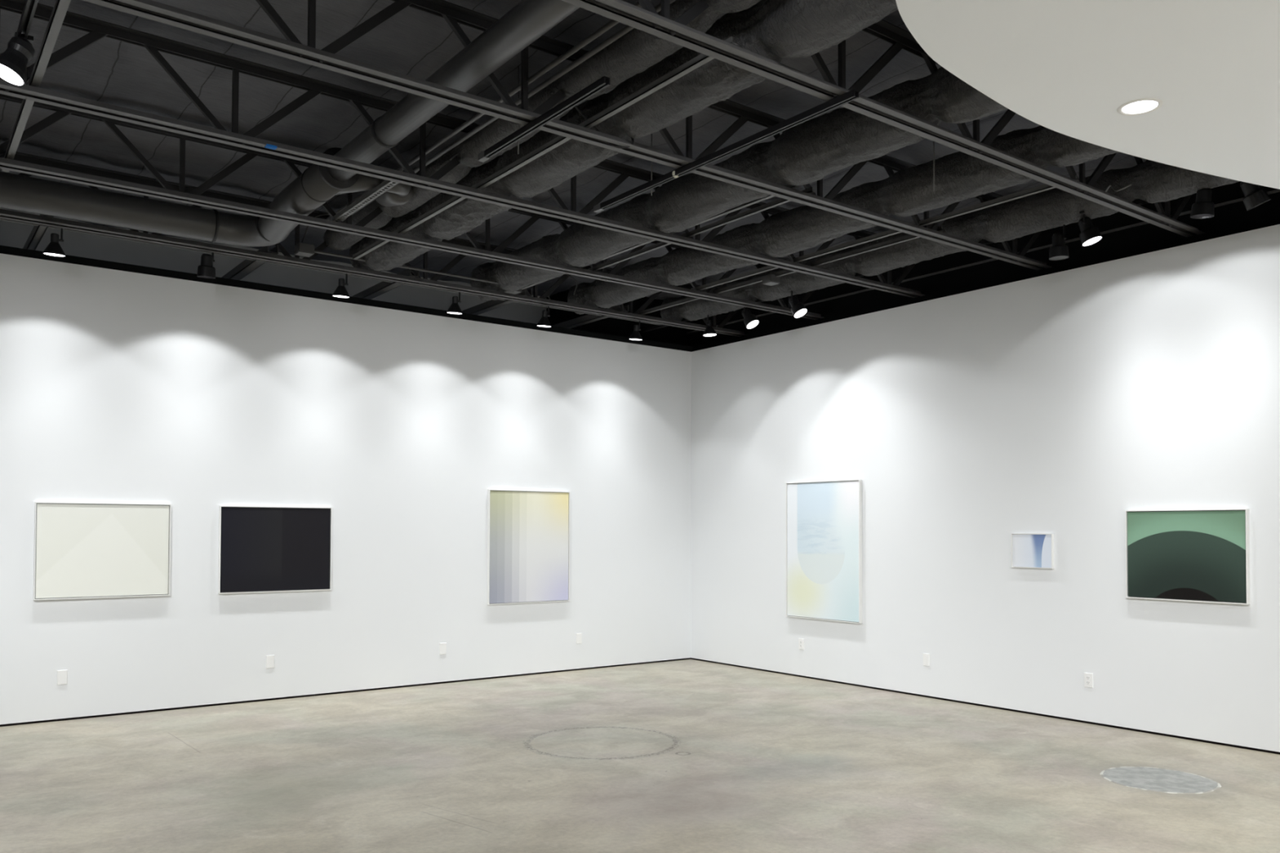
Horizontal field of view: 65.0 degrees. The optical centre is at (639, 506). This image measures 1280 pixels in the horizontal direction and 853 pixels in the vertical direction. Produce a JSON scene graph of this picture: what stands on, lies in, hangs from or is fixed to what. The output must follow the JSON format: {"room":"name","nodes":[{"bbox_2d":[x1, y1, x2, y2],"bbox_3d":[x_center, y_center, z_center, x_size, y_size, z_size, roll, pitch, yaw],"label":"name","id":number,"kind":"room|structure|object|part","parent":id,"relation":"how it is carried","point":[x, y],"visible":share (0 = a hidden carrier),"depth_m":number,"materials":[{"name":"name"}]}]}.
{"room":"museum","nodes":[
{"label":"museum","id":0,"kind":"room"},
{"bbox_2d":[0,207,545,324],"bbox_3d":[-5.351,-2.033,8.819,10.650,1.500,0.080,1,-2,-37],"label":"wall","id":1,"kind":"structure","parent":0,"point":[13,234],"depth_m":9.90,"materials":[{"name":"grey"}]},
{"bbox_2d":[0,253,691,724],"bbox_3d":[-4.164,-0.127,8.442,12.150,3.642,0.150,1,-2,-37],"label":"wall","id":2,"kind":"structure","parent":0,"point":[197,398],"depth_m":9.28,"materials":[{"name":"white paint"}]},
{"bbox_2d":[57,670,67,684],"bbox_3d":[-4.593,1.355,7.987,0.072,0.114,0.009,1,-2,-37],"label":"blank wall plate","id":3,"kind":"object","parent":2,"relation":"attached to","point":[62,675],"visible":1,"depth_m":7.99,"materials":[{"name":"white plastic"}]},
{"bbox_2d":[33,502,171,599],"bbox_3d":[-4.354,0.353,8.170,0.985,0.768,0.037,1,-2,-37],"label":"framed painting","id":4,"kind":"object","parent":2,"relation":"attached to","point":[82,550],"visible":1,"depth_m":8.14,"materials":[{"name":"white paint"}]},
{"bbox_2d":[266,654,274,668],"bbox_3d":[-3.299,1.382,8.965,0.072,0.114,0.009,1,-2,-37],"label":"blank wall plate","id":5,"kind":"object","parent":2,"relation":"attached to","point":[269,659],"visible":1,"depth_m":8.96,"materials":[{"name":"white plastic"}]},
{"bbox_2d":[217,506,332,594],"bbox_3d":[-3.253,0.379,9.002,0.985,0.762,0.037,1,-2,-37],"label":"framed painting","id":6,"kind":"object","parent":2,"relation":"attached to","point":[262,548],"visible":1,"depth_m":8.98,"materials":[{"name":"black paint"}]},
{"bbox_2d":[0,657,690,726],"bbox_3d":[-4.166,1.702,8.395,12.150,0.018,0.122,1,-2,-37],"label":"baseboard","id":7,"kind":"structure","parent":2,"relation":"attached to","point":[449,682],"depth_m":9.18,"materials":[{"name":"black"}]},
{"bbox_2d":[0,244,693,351],"bbox_3d":[-4.208,-1.981,8.450,12.030,0.065,0.146,1,-2,-37],"label":"trim","id":8,"kind":"structure","parent":2,"relation":"on","point":[6,250],"depth_m":9.23,"materials":[{"name":"black paint"}]},
{"bbox_2d":[439,642,446,654],"bbox_3d":[-1.957,1.409,9.980,0.072,0.114,0.009,1,-2,-37],"label":"blank wall plate","id":9,"kind":"object","parent":2,"relation":"attached to","point":[442,646],"visible":1,"depth_m":9.97,"materials":[{"name":"white plastic"}]},
{"bbox_2d":[487,489,569,604],"bbox_3d":[-1.162,0.418,10.582,0.982,1.180,0.037,1,-2,-37],"label":"framed painting","id":10,"kind":"object","parent":2,"relation":"attached to","point":[528,531],"visible":1,"depth_m":10.56,"materials":[{"name":"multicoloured paint"}]},
{"bbox_2d":[576,633,582,644],"bbox_3d":[-0.664,1.435,10.956,0.072,0.114,0.009,1,-2,-37],"label":"blank wall plate","id":11,"kind":"object","parent":2,"relation":"attached to","point":[579,636],"visible":1,"depth_m":10.95,"materials":[{"name":"white plastic"}]},
{"bbox_2d":[546,289,583,330],"bbox_3d":[-0.905,-2.258,11.734,0.050,0.790,0.800,1,-2,-37],"label":"wall","id":12,"kind":"structure","parent":0,"point":[557,316],"depth_m":11.71,"materials":[{"name":"black paint"}]},
{"bbox_2d":[0,0,1146,299],"bbox_3d":[-0.344,-2.703,3.829,12.600,0.096,14.100,1,-2,-37],"label":"ceiling","id":13,"kind":"structure","parent":0,"point":[414,42],"depth_m":6.55,"materials":[{"name":"black metal"}]},
{"bbox_2d":[517,65,519,154],"bbox_3d":[-0.723,-2.365,5.981,0.007,0.530,0.007,-1,-2,30],"label":"rod","id":14,"kind":"object","parent":13,"relation":"hanging from","point":[518,65],"visible":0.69,"depth_m":5.98,"materials":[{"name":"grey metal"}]},
{"bbox_2d":[650,133,652,195],"bbox_3d":[0.078,-2.346,6.712,0.007,0.530,0.007,-1,-2,30],"label":"rod","id":15,"kind":"object","parent":13,"relation":"hanging from","point":[651,133],"visible":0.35,"depth_m":6.71,"materials":[{"name":"grey metal"}]},
{"bbox_2d":[933,141,934,191],"bbox_3d":[1.934,-2.343,6.611,0.007,0.530,0.007,-1,-2,30],"label":"rod","id":16,"kind":"object","parent":13,"relation":"hanging from","point":[933,141],"visible":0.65,"depth_m":6.61,"materials":[{"name":"grey metal"}]},
{"bbox_2d":[583,296,688,346],"bbox_3d":[-0.055,-0.422,11.887,1.550,4.450,0.080,1,-2,-37],"label":"wall","id":17,"kind":"structure","parent":0,"point":[610,326],"depth_m":11.94,"materials":[{"name":"black paint"}]},
{"bbox_2d":[0,659,1279,852],"bbox_3d":[-0.372,1.673,3.624,12.850,0.120,14.350,1,-2,-37],"label":"floor","id":18,"kind":"structure","parent":0,"point":[685,756],"depth_m":6.22,"materials":[{"name":"concrete"}]},
{"bbox_2d":[1099,766,1221,794],"bbox_3d":[3.195,1.680,6.198,0.656,0.004,0.659,1,-2,-37],"label":"cover","id":19,"kind":"object","parent":18,"relation":"on","point":[1148,779],"depth_m":6.18,"materials":[{"name":"grey metal"}]},
{"bbox_2d":[688,181,1279,351],"bbox_3d":[4.416,-0.512,7.383,0.150,4.450,14.100,1,-2,-37],"label":"wall","id":20,"kind":"structure","parent":0,"point":[1234,218],"depth_m":8.86,"materials":[{"name":"black paint"}]},
{"bbox_2d":[0,151,746,336],"bbox_3d":[-3.647,-2.301,7.920,12.276,0.474,0.132,1,-2,-37],"label":"joist","id":21,"kind":"object","parent":20,"relation":"attached to","point":[155,237],"visible":0.55,"depth_m":8.47,"materials":[{"name":"grey metal"}]},
{"bbox_2d":[22,213,53,249],"bbox_3d":[-4.848,-2.156,8.049,0.060,0.070,1.720,1,-2,-37],"label":"cross beam","id":22,"kind":"structure","parent":21,"relation":"attached to","point":[37,233],"depth_m":7.93,"materials":[{"name":"grey metal"}]},
{"bbox_2d":[221,244,278,279],"bbox_3d":[-3.564,-2.130,9.020,0.090,0.070,1.720,1,-2,-37],"label":"cross beam","id":23,"kind":"structure","parent":21,"relation":"attached to","point":[246,267],"depth_m":8.86,"materials":[{"name":"grey metal"}]},
{"bbox_2d":[351,269,419,299],"bbox_3d":[-2.558,-2.110,9.779,0.090,0.070,1.720,1,-2,-37],"label":"cross beam","id":24,"kind":"structure","parent":21,"relation":"attached to","point":[381,287],"depth_m":9.63,"materials":[{"name":"grey metal"}]},
{"bbox_2d":[462,288,532,315],"bbox_3d":[-1.609,-2.091,10.496,0.080,0.070,1.720,1,-2,-37],"label":"cross beam","id":25,"kind":"structure","parent":21,"relation":"attached to","point":[491,304],"depth_m":10.40,"materials":[{"name":"grey metal"}]},
{"bbox_2d":[0,218,681,324],"bbox_3d":[-2.760,-2.128,8.831,7.995,0.045,0.344,1,-2,-37],"label":"conduit pipe","id":26,"kind":"object","parent":25,"relation":"attached to","point":[0,219],"visible":0.33,"depth_m":8.76,"materials":[{"name":"grey metal"}]},
{"bbox_2d":[0,217,698,330],"bbox_3d":[-2.779,-2.081,8.734,8.650,0.035,0.036,1,-2,-37],"label":"track","id":27,"kind":"object","parent":25,"relation":"attached to","point":[0,218],"visible":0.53,"depth_m":8.67,"materials":[{"name":"black metal"}]},
{"bbox_2d":[42,226,66,257],"bbox_3d":[-4.380,-1.996,7.521,0.155,0.236,0.150,1,-2,-37],"label":"track light","id":28,"kind":"object","parent":27,"relation":"hanging from","point":[54,248],"visible":0.98,"depth_m":7.49,"materials":[{"name":"black metal"}]},
{"bbox_3d":[-4.339,-2.056,7.539,0.070,0.114,0.034,1,-2,-37],"label":"stem","id":29,"kind":"part","parent":28,"relation":"part of","materials":[{"name":"black metal"}]},
{"bbox_2d":[196,251,217,278],"bbox_3d":[-3.520,-1.978,8.169,0.150,0.235,0.143,1,-2,-37],"label":"track light","id":30,"kind":"object","parent":27,"relation":"attached to","point":[206,270],"visible":0.97,"depth_m":8.12,"materials":[{"name":"black metal"}]},
{"bbox_2d":[332,273,350,297],"bbox_3d":[-2.629,-1.960,8.845,0.155,0.236,0.150,1,-2,-37],"label":"track light","id":31,"kind":"object","parent":27,"relation":"hanging from","point":[340,291],"visible":0.96,"depth_m":8.81,"materials":[{"name":"black metal"}]},
{"bbox_3d":[-2.588,-2.020,8.863,0.070,0.114,0.034,1,-2,-37],"label":"stem","id":32,"kind":"part","parent":31,"relation":"part of","materials":[{"name":"black metal"}]},
{"bbox_2d":[446,291,462,314],"bbox_3d":[-1.752,-1.942,9.508,0.155,0.236,0.150,1,-2,-37],"label":"track light","id":33,"kind":"object","parent":27,"relation":"hanging from","point":[454,308],"visible":0.94,"depth_m":9.47,"materials":[{"name":"black metal"}]},
{"bbox_2d":[536,305,551,327],"bbox_3d":[-0.962,-1.926,10.104,0.155,0.236,0.150,1,-2,-37],"label":"track light","id":34,"kind":"object","parent":27,"relation":"hanging from","point":[544,322],"visible":0.94,"depth_m":10.07,"materials":[{"name":"black metal"}]},
{"bbox_2d":[628,320,642,340],"bbox_3d":[-0.045,-1.907,10.798,0.155,0.236,0.150,1,-2,-37],"label":"track light","id":35,"kind":"object","parent":27,"relation":"hanging from","point":[635,335],"visible":0.93,"depth_m":10.76,"materials":[{"name":"black metal"}]},
{"bbox_2d":[503,288,522,293],"bbox_3d":[-1.210,-2.084,9.569,0.130,0.078,0.130,1,-2,-37],"label":"junction box","id":36,"kind":"object","parent":21,"relation":"attached to","point":[519,291],"visible":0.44,"depth_m":9.56,"materials":[{"name":"grey metal"}]},
{"bbox_2d":[551,303,628,328],"bbox_3d":[-0.668,-2.072,11.208,0.080,0.070,1.720,1,-2,-37],"label":"cross beam","id":37,"kind":"structure","parent":21,"relation":"attached to","point":[588,318],"depth_m":11.08,"materials":[{"name":"grey metal"}]},
{"bbox_2d":[640,225,944,315],"bbox_3d":[1.130,-2.090,9.194,0.034,0.033,3.900,1,-2,-37],"label":"bar","id":38,"kind":"object","parent":21,"relation":"attached to","point":[909,237],"visible":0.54,"depth_m":8.66,"materials":[{"name":"grey metal"}]},
{"bbox_2d":[762,273,780,285],"bbox_3d":[1.188,-2.058,9.100,0.120,0.072,0.120,1,-2,-37],"label":"junction box","id":39,"kind":"object","parent":38,"relation":"attached to","point":[771,279],"visible":1,"depth_m":9.06,"materials":[{"name":"grey metal"}]},
{"bbox_2d":[0,93,823,319],"bbox_3d":[-2.935,-2.321,6.979,12.276,0.474,0.132,1,-2,-37],"label":"joist","id":40,"kind":"object","parent":20,"relation":"attached to","point":[193,197],"visible":0.48,"depth_m":7.26,"materials":[{"name":"grey metal"}]},
{"bbox_2d":[0,0,579,246],"bbox_3d":[-1.974,-2.299,5.657,8.235,0.415,3.679,0,-1,22],"label":"duct","id":41,"kind":"object","parent":40,"relation":"on","point":[528,20],"visible":0.77,"depth_m":6.92,"materials":[{"name":"grey metal"}]},
{"bbox_2d":[342,0,675,221],"bbox_3d":[-0.932,-2.319,6.073,0.028,0.027,5.000,1,-2,-37],"label":"conduit pipe","id":42,"kind":"object","parent":41,"relation":"attached to","point":[627,28],"visible":0.48,"depth_m":5.48,"materials":[{"name":"grey metal"}]},
{"bbox_2d":[329,168,402,222],"bbox_3d":[-1.902,-2.150,7.004,0.060,0.030,1.320,1,-2,-37],"label":"strut","id":43,"kind":"object","parent":40,"relation":"attached to","point":[386,185],"visible":0.88,"depth_m":7.01,"materials":[{"name":"grey metal"}]},
{"bbox_2d":[521,184,799,289],"bbox_3d":[-0.131,-2.116,8.242,0.034,0.033,3.900,1,-2,-37],"label":"bar","id":44,"kind":"object","parent":40,"relation":"attached to","point":[751,202],"visible":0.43,"depth_m":7.30,"materials":[{"name":"grey metal"}]},
{"bbox_2d":[690,174,1079,290],"bbox_3d":[1.678,-2.114,8.105,0.034,0.033,3.900,1,-2,-37],"label":"bar","id":45,"kind":"object","parent":40,"relation":"attached to","point":[1045,187],"visible":0.71,"depth_m":7.77,"materials":[{"name":"grey metal"}]},
{"bbox_2d":[0,0,924,297],"bbox_3d":[-2.163,-2.342,5.958,12.276,0.474,0.132,1,-2,-37],"label":"joist","id":46,"kind":"object","parent":20,"relation":"attached to","point":[97,29],"visible":0.62,"depth_m":6.08,"materials":[{"name":"grey metal"}]},
{"bbox_2d":[0,0,71,172],"bbox_3d":[-2.269,-2.221,4.057,0.042,0.038,6.000,1,-2,-37],"label":"bar","id":47,"kind":"object","parent":46,"relation":"attached to","point":[60,6],"visible":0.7,"depth_m":4.98,"materials":[{"name":"grey metal"}]},
{"bbox_2d":[264,143,276,150],"bbox_3d":[-2.165,-2.112,5.891,0.060,0.012,0.037,1,-2,-37],"label":"tape","id":48,"kind":"object","parent":46,"relation":"attached to","point":[268,146],"visible":1,"depth_m":5.88,"materials":[{"name":"blue plastic"}]},
{"bbox_2d":[324,0,651,220],"bbox_3d":[-1.004,-2.320,6.019,0.028,0.027,5.000,1,-2,-37],"label":"conduit pipe","id":49,"kind":"object","parent":46,"relation":"attached to","point":[610,24],"visible":0.52,"depth_m":5.47,"materials":[{"name":"grey metal"}]},
{"bbox_2d":[352,35,737,259],"bbox_3d":[-0.988,-2.155,6.623,0.036,0.033,4.750,1,-2,-37],"label":"bar","id":50,"kind":"object","parent":46,"relation":"attached to","point":[701,59],"visible":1,"depth_m":5.93,"materials":[{"name":"grey metal"}]},
{"bbox_2d":[349,0,897,271],"bbox_3d":[-0.258,-2.298,6.112,0.396,0.392,7.451,1,-2,-37],"label":"duct","id":51,"kind":"object","parent":46,"relation":"on","point":[775,30],"visible":0.72,"depth_m":5.49,"materials":[{"name":"metal"}]},
{"bbox_2d":[587,186,815,271],"bbox_3d":[0.359,-2.122,7.860,0.030,0.031,2.700,1,-2,-37],"label":"bar","id":52,"kind":"object","parent":46,"relation":"attached to","point":[810,190],"visible":0.71,"depth_m":7.65,"materials":[{"name":"grey metal"}]},
{"bbox_2d":[567,125,1118,315],"bbox_3d":[1.604,-2.245,7.613,0.364,0.360,7.602,1,-2,-37],"label":"duct","id":53,"kind":"object","parent":46,"relation":"on","point":[959,175],"visible":0.7,"depth_m":7.40,"materials":[{"name":"metal"}]},
{"bbox_2d":[640,199,1149,332],"bbox_3d":[2.288,-2.112,8.691,0.036,0.035,7.500,1,-2,-37],"label":"track","id":54,"kind":"object","parent":46,"relation":"attached to","point":[1139,202],"visible":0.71,"depth_m":9.10,"materials":[{"name":"black metal"}]},
{"bbox_2d":[702,315,716,337],"bbox_3d":[0.741,-1.945,10.665,0.152,0.252,0.150,1,-2,-37],"label":"track light","id":55,"kind":"object","parent":54,"relation":"attached to","point":[709,331],"visible":1,"depth_m":10.63,"materials":[{"name":"black metal"}]},
{"bbox_2d":[742,306,759,328],"bbox_3d":[1.109,-1.940,10.128,0.184,0.284,0.142,-1,-2,29],"label":"track light","id":56,"kind":"object","parent":54,"relation":"hanging from","point":[750,320],"visible":0.96,"depth_m":10.10,"materials":[{"name":"black metal"}]},
{"bbox_2d":[787,288,807,318],"bbox_3d":[1.508,-1.951,9.602,0.183,0.284,0.142,-1,-2,31],"label":"track light","id":57,"kind":"object","parent":54,"relation":"attached to","point":[798,309],"visible":1,"depth_m":9.58,"materials":[{"name":"black metal"}]},
{"bbox_2d":[1048,224,1069,260],"bbox_3d":[3.130,-1.997,7.508,0.140,0.279,0.140,1,-2,-37],"label":"track light","id":58,"kind":"object","parent":54,"relation":"attached to","point":[1059,251],"visible":0.98,"depth_m":7.46,"materials":[{"name":"black metal"}]},
{"bbox_3d":[3.155,-2.068,7.472,0.070,0.138,0.034,1,-2,-37],"label":"stem","id":59,"kind":"part","parent":58,"relation":"part of","materials":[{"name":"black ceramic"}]},
{"bbox_2d":[1078,210,1102,246],"bbox_3d":[3.265,-2.021,7.286,0.158,0.240,0.142,0,-1,17],"label":"track light","id":60,"kind":"object","parent":54,"relation":"attached to","point":[1089,235],"visible":1,"depth_m":7.26,"materials":[{"name":"black metal"}]},
{"bbox_3d":[3.215,-2.099,7.270,0.070,0.085,0.034,1,-2,-37],"label":"stem","id":61,"kind":"part","parent":60,"relation":"part of","materials":[{"name":"black metal"}]},
{"bbox_2d":[1190,187,1214,218],"bbox_3d":[3.748,-2.041,6.695,0.146,0.225,0.143,1,-2,-37],"label":"track light","id":62,"kind":"object","parent":54,"relation":"attached to","point":[1203,207],"visible":0.99,"depth_m":6.65,"materials":[{"name":"black metal"}]},
{"bbox_2d":[1240,181,1271,210],"bbox_3d":[3.954,-2.035,6.454,0.172,0.247,0.141,0,-1,-7],"label":"track light","id":63,"kind":"object","parent":54,"relation":"attached to","point":[1255,196],"visible":0.73,"depth_m":6.42,"materials":[{"name":"black metal"}]},
{"bbox_2d":[83,0,1051,270],"bbox_3d":[-1.382,-2.364,4.925,12.276,0.474,0.132,1,-2,-37],"label":"joist","id":64,"kind":"object","parent":20,"relation":"attached to","point":[292,48],"visible":0.59,"depth_m":5.48,"materials":[{"name":"grey metal"}]},
{"bbox_2d":[17,0,38,38],"bbox_3d":[-2.241,-2.138,3.807,0.036,0.035,1.870,1,-2,-37],"label":"track","id":65,"kind":"object","parent":64,"relation":"attached to","point":[29,7],"visible":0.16,"depth_m":4.35,"materials":[{"name":"black metal"}]},
{"bbox_2d":[0,31,35,87],"bbox_3d":[-2.806,-2.010,4.487,0.180,0.228,0.153,1,-2,-37],"label":"track light","id":66,"kind":"object","parent":65,"relation":"hanging from","point":[14,60],"visible":1,"depth_m":4.47,"materials":[{"name":"black metal"}]},
{"bbox_3d":[-2.773,-2.102,4.522,0.070,0.041,0.034,1,-2,-37],"label":"stem","id":67,"kind":"part","parent":66,"relation":"part of","materials":[{"name":"black metal"}]},
{"bbox_2d":[477,75,609,162],"bbox_3d":[-0.557,-2.094,5.480,0.040,0.038,1.310,1,-2,-37],"label":"track","id":68,"kind":"object","parent":64,"relation":"attached to","point":[602,82],"visible":1,"depth_m":5.39,"materials":[{"name":"black metal"}]},
{"bbox_2d":[574,105,634,148],"bbox_3d":[-0.248,-2.230,5.798,0.453,0.266,0.055,1,-1,-24],"label":"cable","id":69,"kind":"object","parent":64,"relation":"hanging from","point":[575,106],"visible":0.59,"depth_m":5.81,"materials":[{"name":"black rubber"}]},
{"bbox_2d":[593,88,858,213],"bbox_3d":[0.397,-2.079,6.026,0.040,0.038,2.330,1,-2,-37],"label":"track","id":70,"kind":"object","parent":64,"relation":"attached to","point":[852,95],"visible":1,"depth_m":5.79,"materials":[{"name":"black metal"}]},
{"bbox_2d":[671,170,679,177],"bbox_3d":[0.225,-2.074,6.253,0.048,0.048,0.020,1,-2,-37],"label":"wrap","id":71,"kind":"object","parent":70,"relation":"attached to","point":[673,171],"visible":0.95,"depth_m":6.24,"materials":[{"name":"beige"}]},
{"bbox_2d":[660,159,1239,320],"bbox_3d":[2.542,-2.232,8.259,0.354,0.339,7.501,1,-2,-37],"label":"duct","id":72,"kind":"object","parent":64,"relation":"on","point":[1152,181],"visible":0.55,"depth_m":7.82,"materials":[{"name":"metal"}]},
{"bbox_2d":[562,0,1204,237],"bbox_3d":[-0.637,-2.384,3.940,12.276,0.474,0.132,1,-2,-37],"label":"joist","id":73,"kind":"object","parent":20,"relation":"attached to","point":[646,19],"visible":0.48,"depth_m":5.39,"materials":[{"name":"grey metal"}]},
{"bbox_2d":[323,0,760,250],"bbox_3d":[-0.514,-2.347,5.828,0.248,0.236,7.305,1,-2,-37],"label":"duct","id":74,"kind":"object","parent":73,"relation":"on","point":[636,51],"visible":0.5,"depth_m":5.50,"materials":[{"name":"metal"}]},
{"bbox_2d":[470,66,1008,301],"bbox_3d":[0.722,-2.273,6.946,0.398,0.384,7.602,1,-2,-37],"label":"duct","id":75,"kind":"object","parent":73,"relation":"on","point":[807,152],"visible":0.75,"depth_m":6.62,"materials":[{"name":"metal"}]},
{"bbox_2d":[314,249,498,284],"bbox_3d":[-2.020,-2.130,8.968,1.860,0.024,0.030,1,-2,-37],"label":"conduit pipe","id":76,"kind":"object","parent":75,"relation":"attached to","point":[315,251],"visible":0.77,"depth_m":9.03,"materials":[{"name":"grey metal"}]},
{"bbox_2d":[293,242,314,257],"bbox_3d":[-2.777,-2.127,8.310,0.130,0.078,0.130,1,-2,-37],"label":"junction box","id":77,"kind":"object","parent":76,"relation":"attached to","point":[301,249],"visible":1,"depth_m":8.27,"materials":[{"name":"grey metal"}]},
{"bbox_2d":[301,213,328,242],"bbox_3d":[-2.576,-2.348,8.261,0.440,0.328,0.106,0,-1,-2],"label":"cable","id":78,"kind":"object","parent":77,"relation":"attached to","point":[315,216],"visible":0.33,"depth_m":8.24,"materials":[{"name":"black rubber"}]},
{"bbox_2d":[565,273,577,294],"bbox_3d":[-0.867,-2.186,9.677,0.566,0.200,0.126,1,-1,-28],"label":"cable","id":79,"kind":"object","parent":75,"relation":"hanging from","point":[566,273],"visible":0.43,"depth_m":9.76,"materials":[{"name":"black rubber"}]},
{"bbox_2d":[1105,183,1132,191],"bbox_3d":[3.188,-2.136,6.756,0.057,0.080,0.375,0,-1,-1],"label":"cable","id":80,"kind":"object","parent":73,"relation":"hanging from","point":[1130,184],"visible":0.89,"depth_m":6.69,"materials":[{"name":"grey metal"}]},
{"bbox_2d":[686,188,1279,333],"bbox_3d":[4.594,-2.248,7.053,0.020,0.017,13.300,1,-2,-37],"label":"trim","id":81,"kind":"structure","parent":20,"relation":"attached to","point":[1278,189],"depth_m":9.06,"materials":[{"name":"grey metal"}]},
{"bbox_2d":[690,224,1279,751],"bbox_3d":[4.587,-0.139,6.815,0.150,3.642,13.000,1,-2,-37],"label":"wall","id":82,"kind":"structure","parent":0,"point":[1062,404],"depth_m":8.48,"materials":[{"name":"white paint"}]},
{"bbox_2d":[798,638,804,649],"bbox_3d":[1.682,1.431,10.483,0.011,0.114,0.072,1,-2,-37],"label":"wall outlet","id":83,"kind":"object","parent":82,"relation":"attached to","point":[801,642],"visible":1,"depth_m":10.48,"materials":[{"name":"white plastic"}]},
{"bbox_2d":[786,479,862,623],"bbox_3d":[1.862,0.443,10.245,0.041,1.412,1.000,1,-2,-37],"label":"framed painting","id":84,"kind":"object","parent":82,"relation":"attached to","point":[824,518],"visible":1,"depth_m":10.20,"materials":[{"name":"white paint"}]},
{"bbox_2d":[923,653,929,666],"bbox_3d":[2.630,1.405,9.231,0.009,0.114,0.072,1,-2,-37],"label":"blank wall plate","id":85,"kind":"object","parent":82,"relation":"attached to","point":[926,656],"visible":1,"depth_m":9.23,"materials":[{"name":"white plastic"}]},
{"bbox_2d":[690,657,1279,754],"bbox_3d":[4.574,1.691,6.773,0.122,0.018,13.008,1,-2,-37],"label":"baseboard","id":86,"kind":"structure","parent":82,"relation":"attached to","point":[851,684],"depth_m":8.45,"materials":[{"name":"black"}]},
{"bbox_2d":[1011,533,1053,568],"bbox_3d":[3.275,0.367,8.386,0.031,0.288,0.372,1,-2,-37],"label":"framed painting","id":87,"kind":"object","parent":82,"relation":"attached to","point":[1028,550],"visible":1,"depth_m":8.37,"materials":[{"name":"white paint"}]},
{"bbox_2d":[1084,672,1093,688],"bbox_3d":[3.567,1.379,7.991,0.011,0.114,0.072,1,-2,-37],"label":"wall outlet","id":88,"kind":"object","parent":82,"relation":"attached to","point":[1088,677],"visible":1,"depth_m":7.99,"materials":[{"name":"white plastic"}]},
{"bbox_2d":[1124,508,1249,604],"bbox_3d":[4.013,0.356,7.401,0.041,0.672,0.862,1,-2,-37],"label":"framed painting","id":89,"kind":"object","parent":82,"relation":"attached to","point":[1186,555],"visible":1,"depth_m":7.37,"materials":[{"name":"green paint"}]},
{"bbox_2d":[895,0,1279,189],"bbox_3d":[4.093,-2.061,2.503,5.900,0.120,6.654,1,-2,-37],"label":"ceiling","id":90,"kind":"structure","parent":0,"point":[1065,67],"depth_m":4.47,"materials":[{"name":"white paint"}]},
{"bbox_2d":[1117,97,1163,115],"bbox_3d":[2.434,-1.948,4.893,0.200,0.006,0.200,1,-2,-37],"label":"recessed light","id":91,"kind":"object","parent":90,"relation":"in","point":[1143,105],"visible":1,"depth_m":4.89,"materials":[{"name":"white paint"}]}
]}

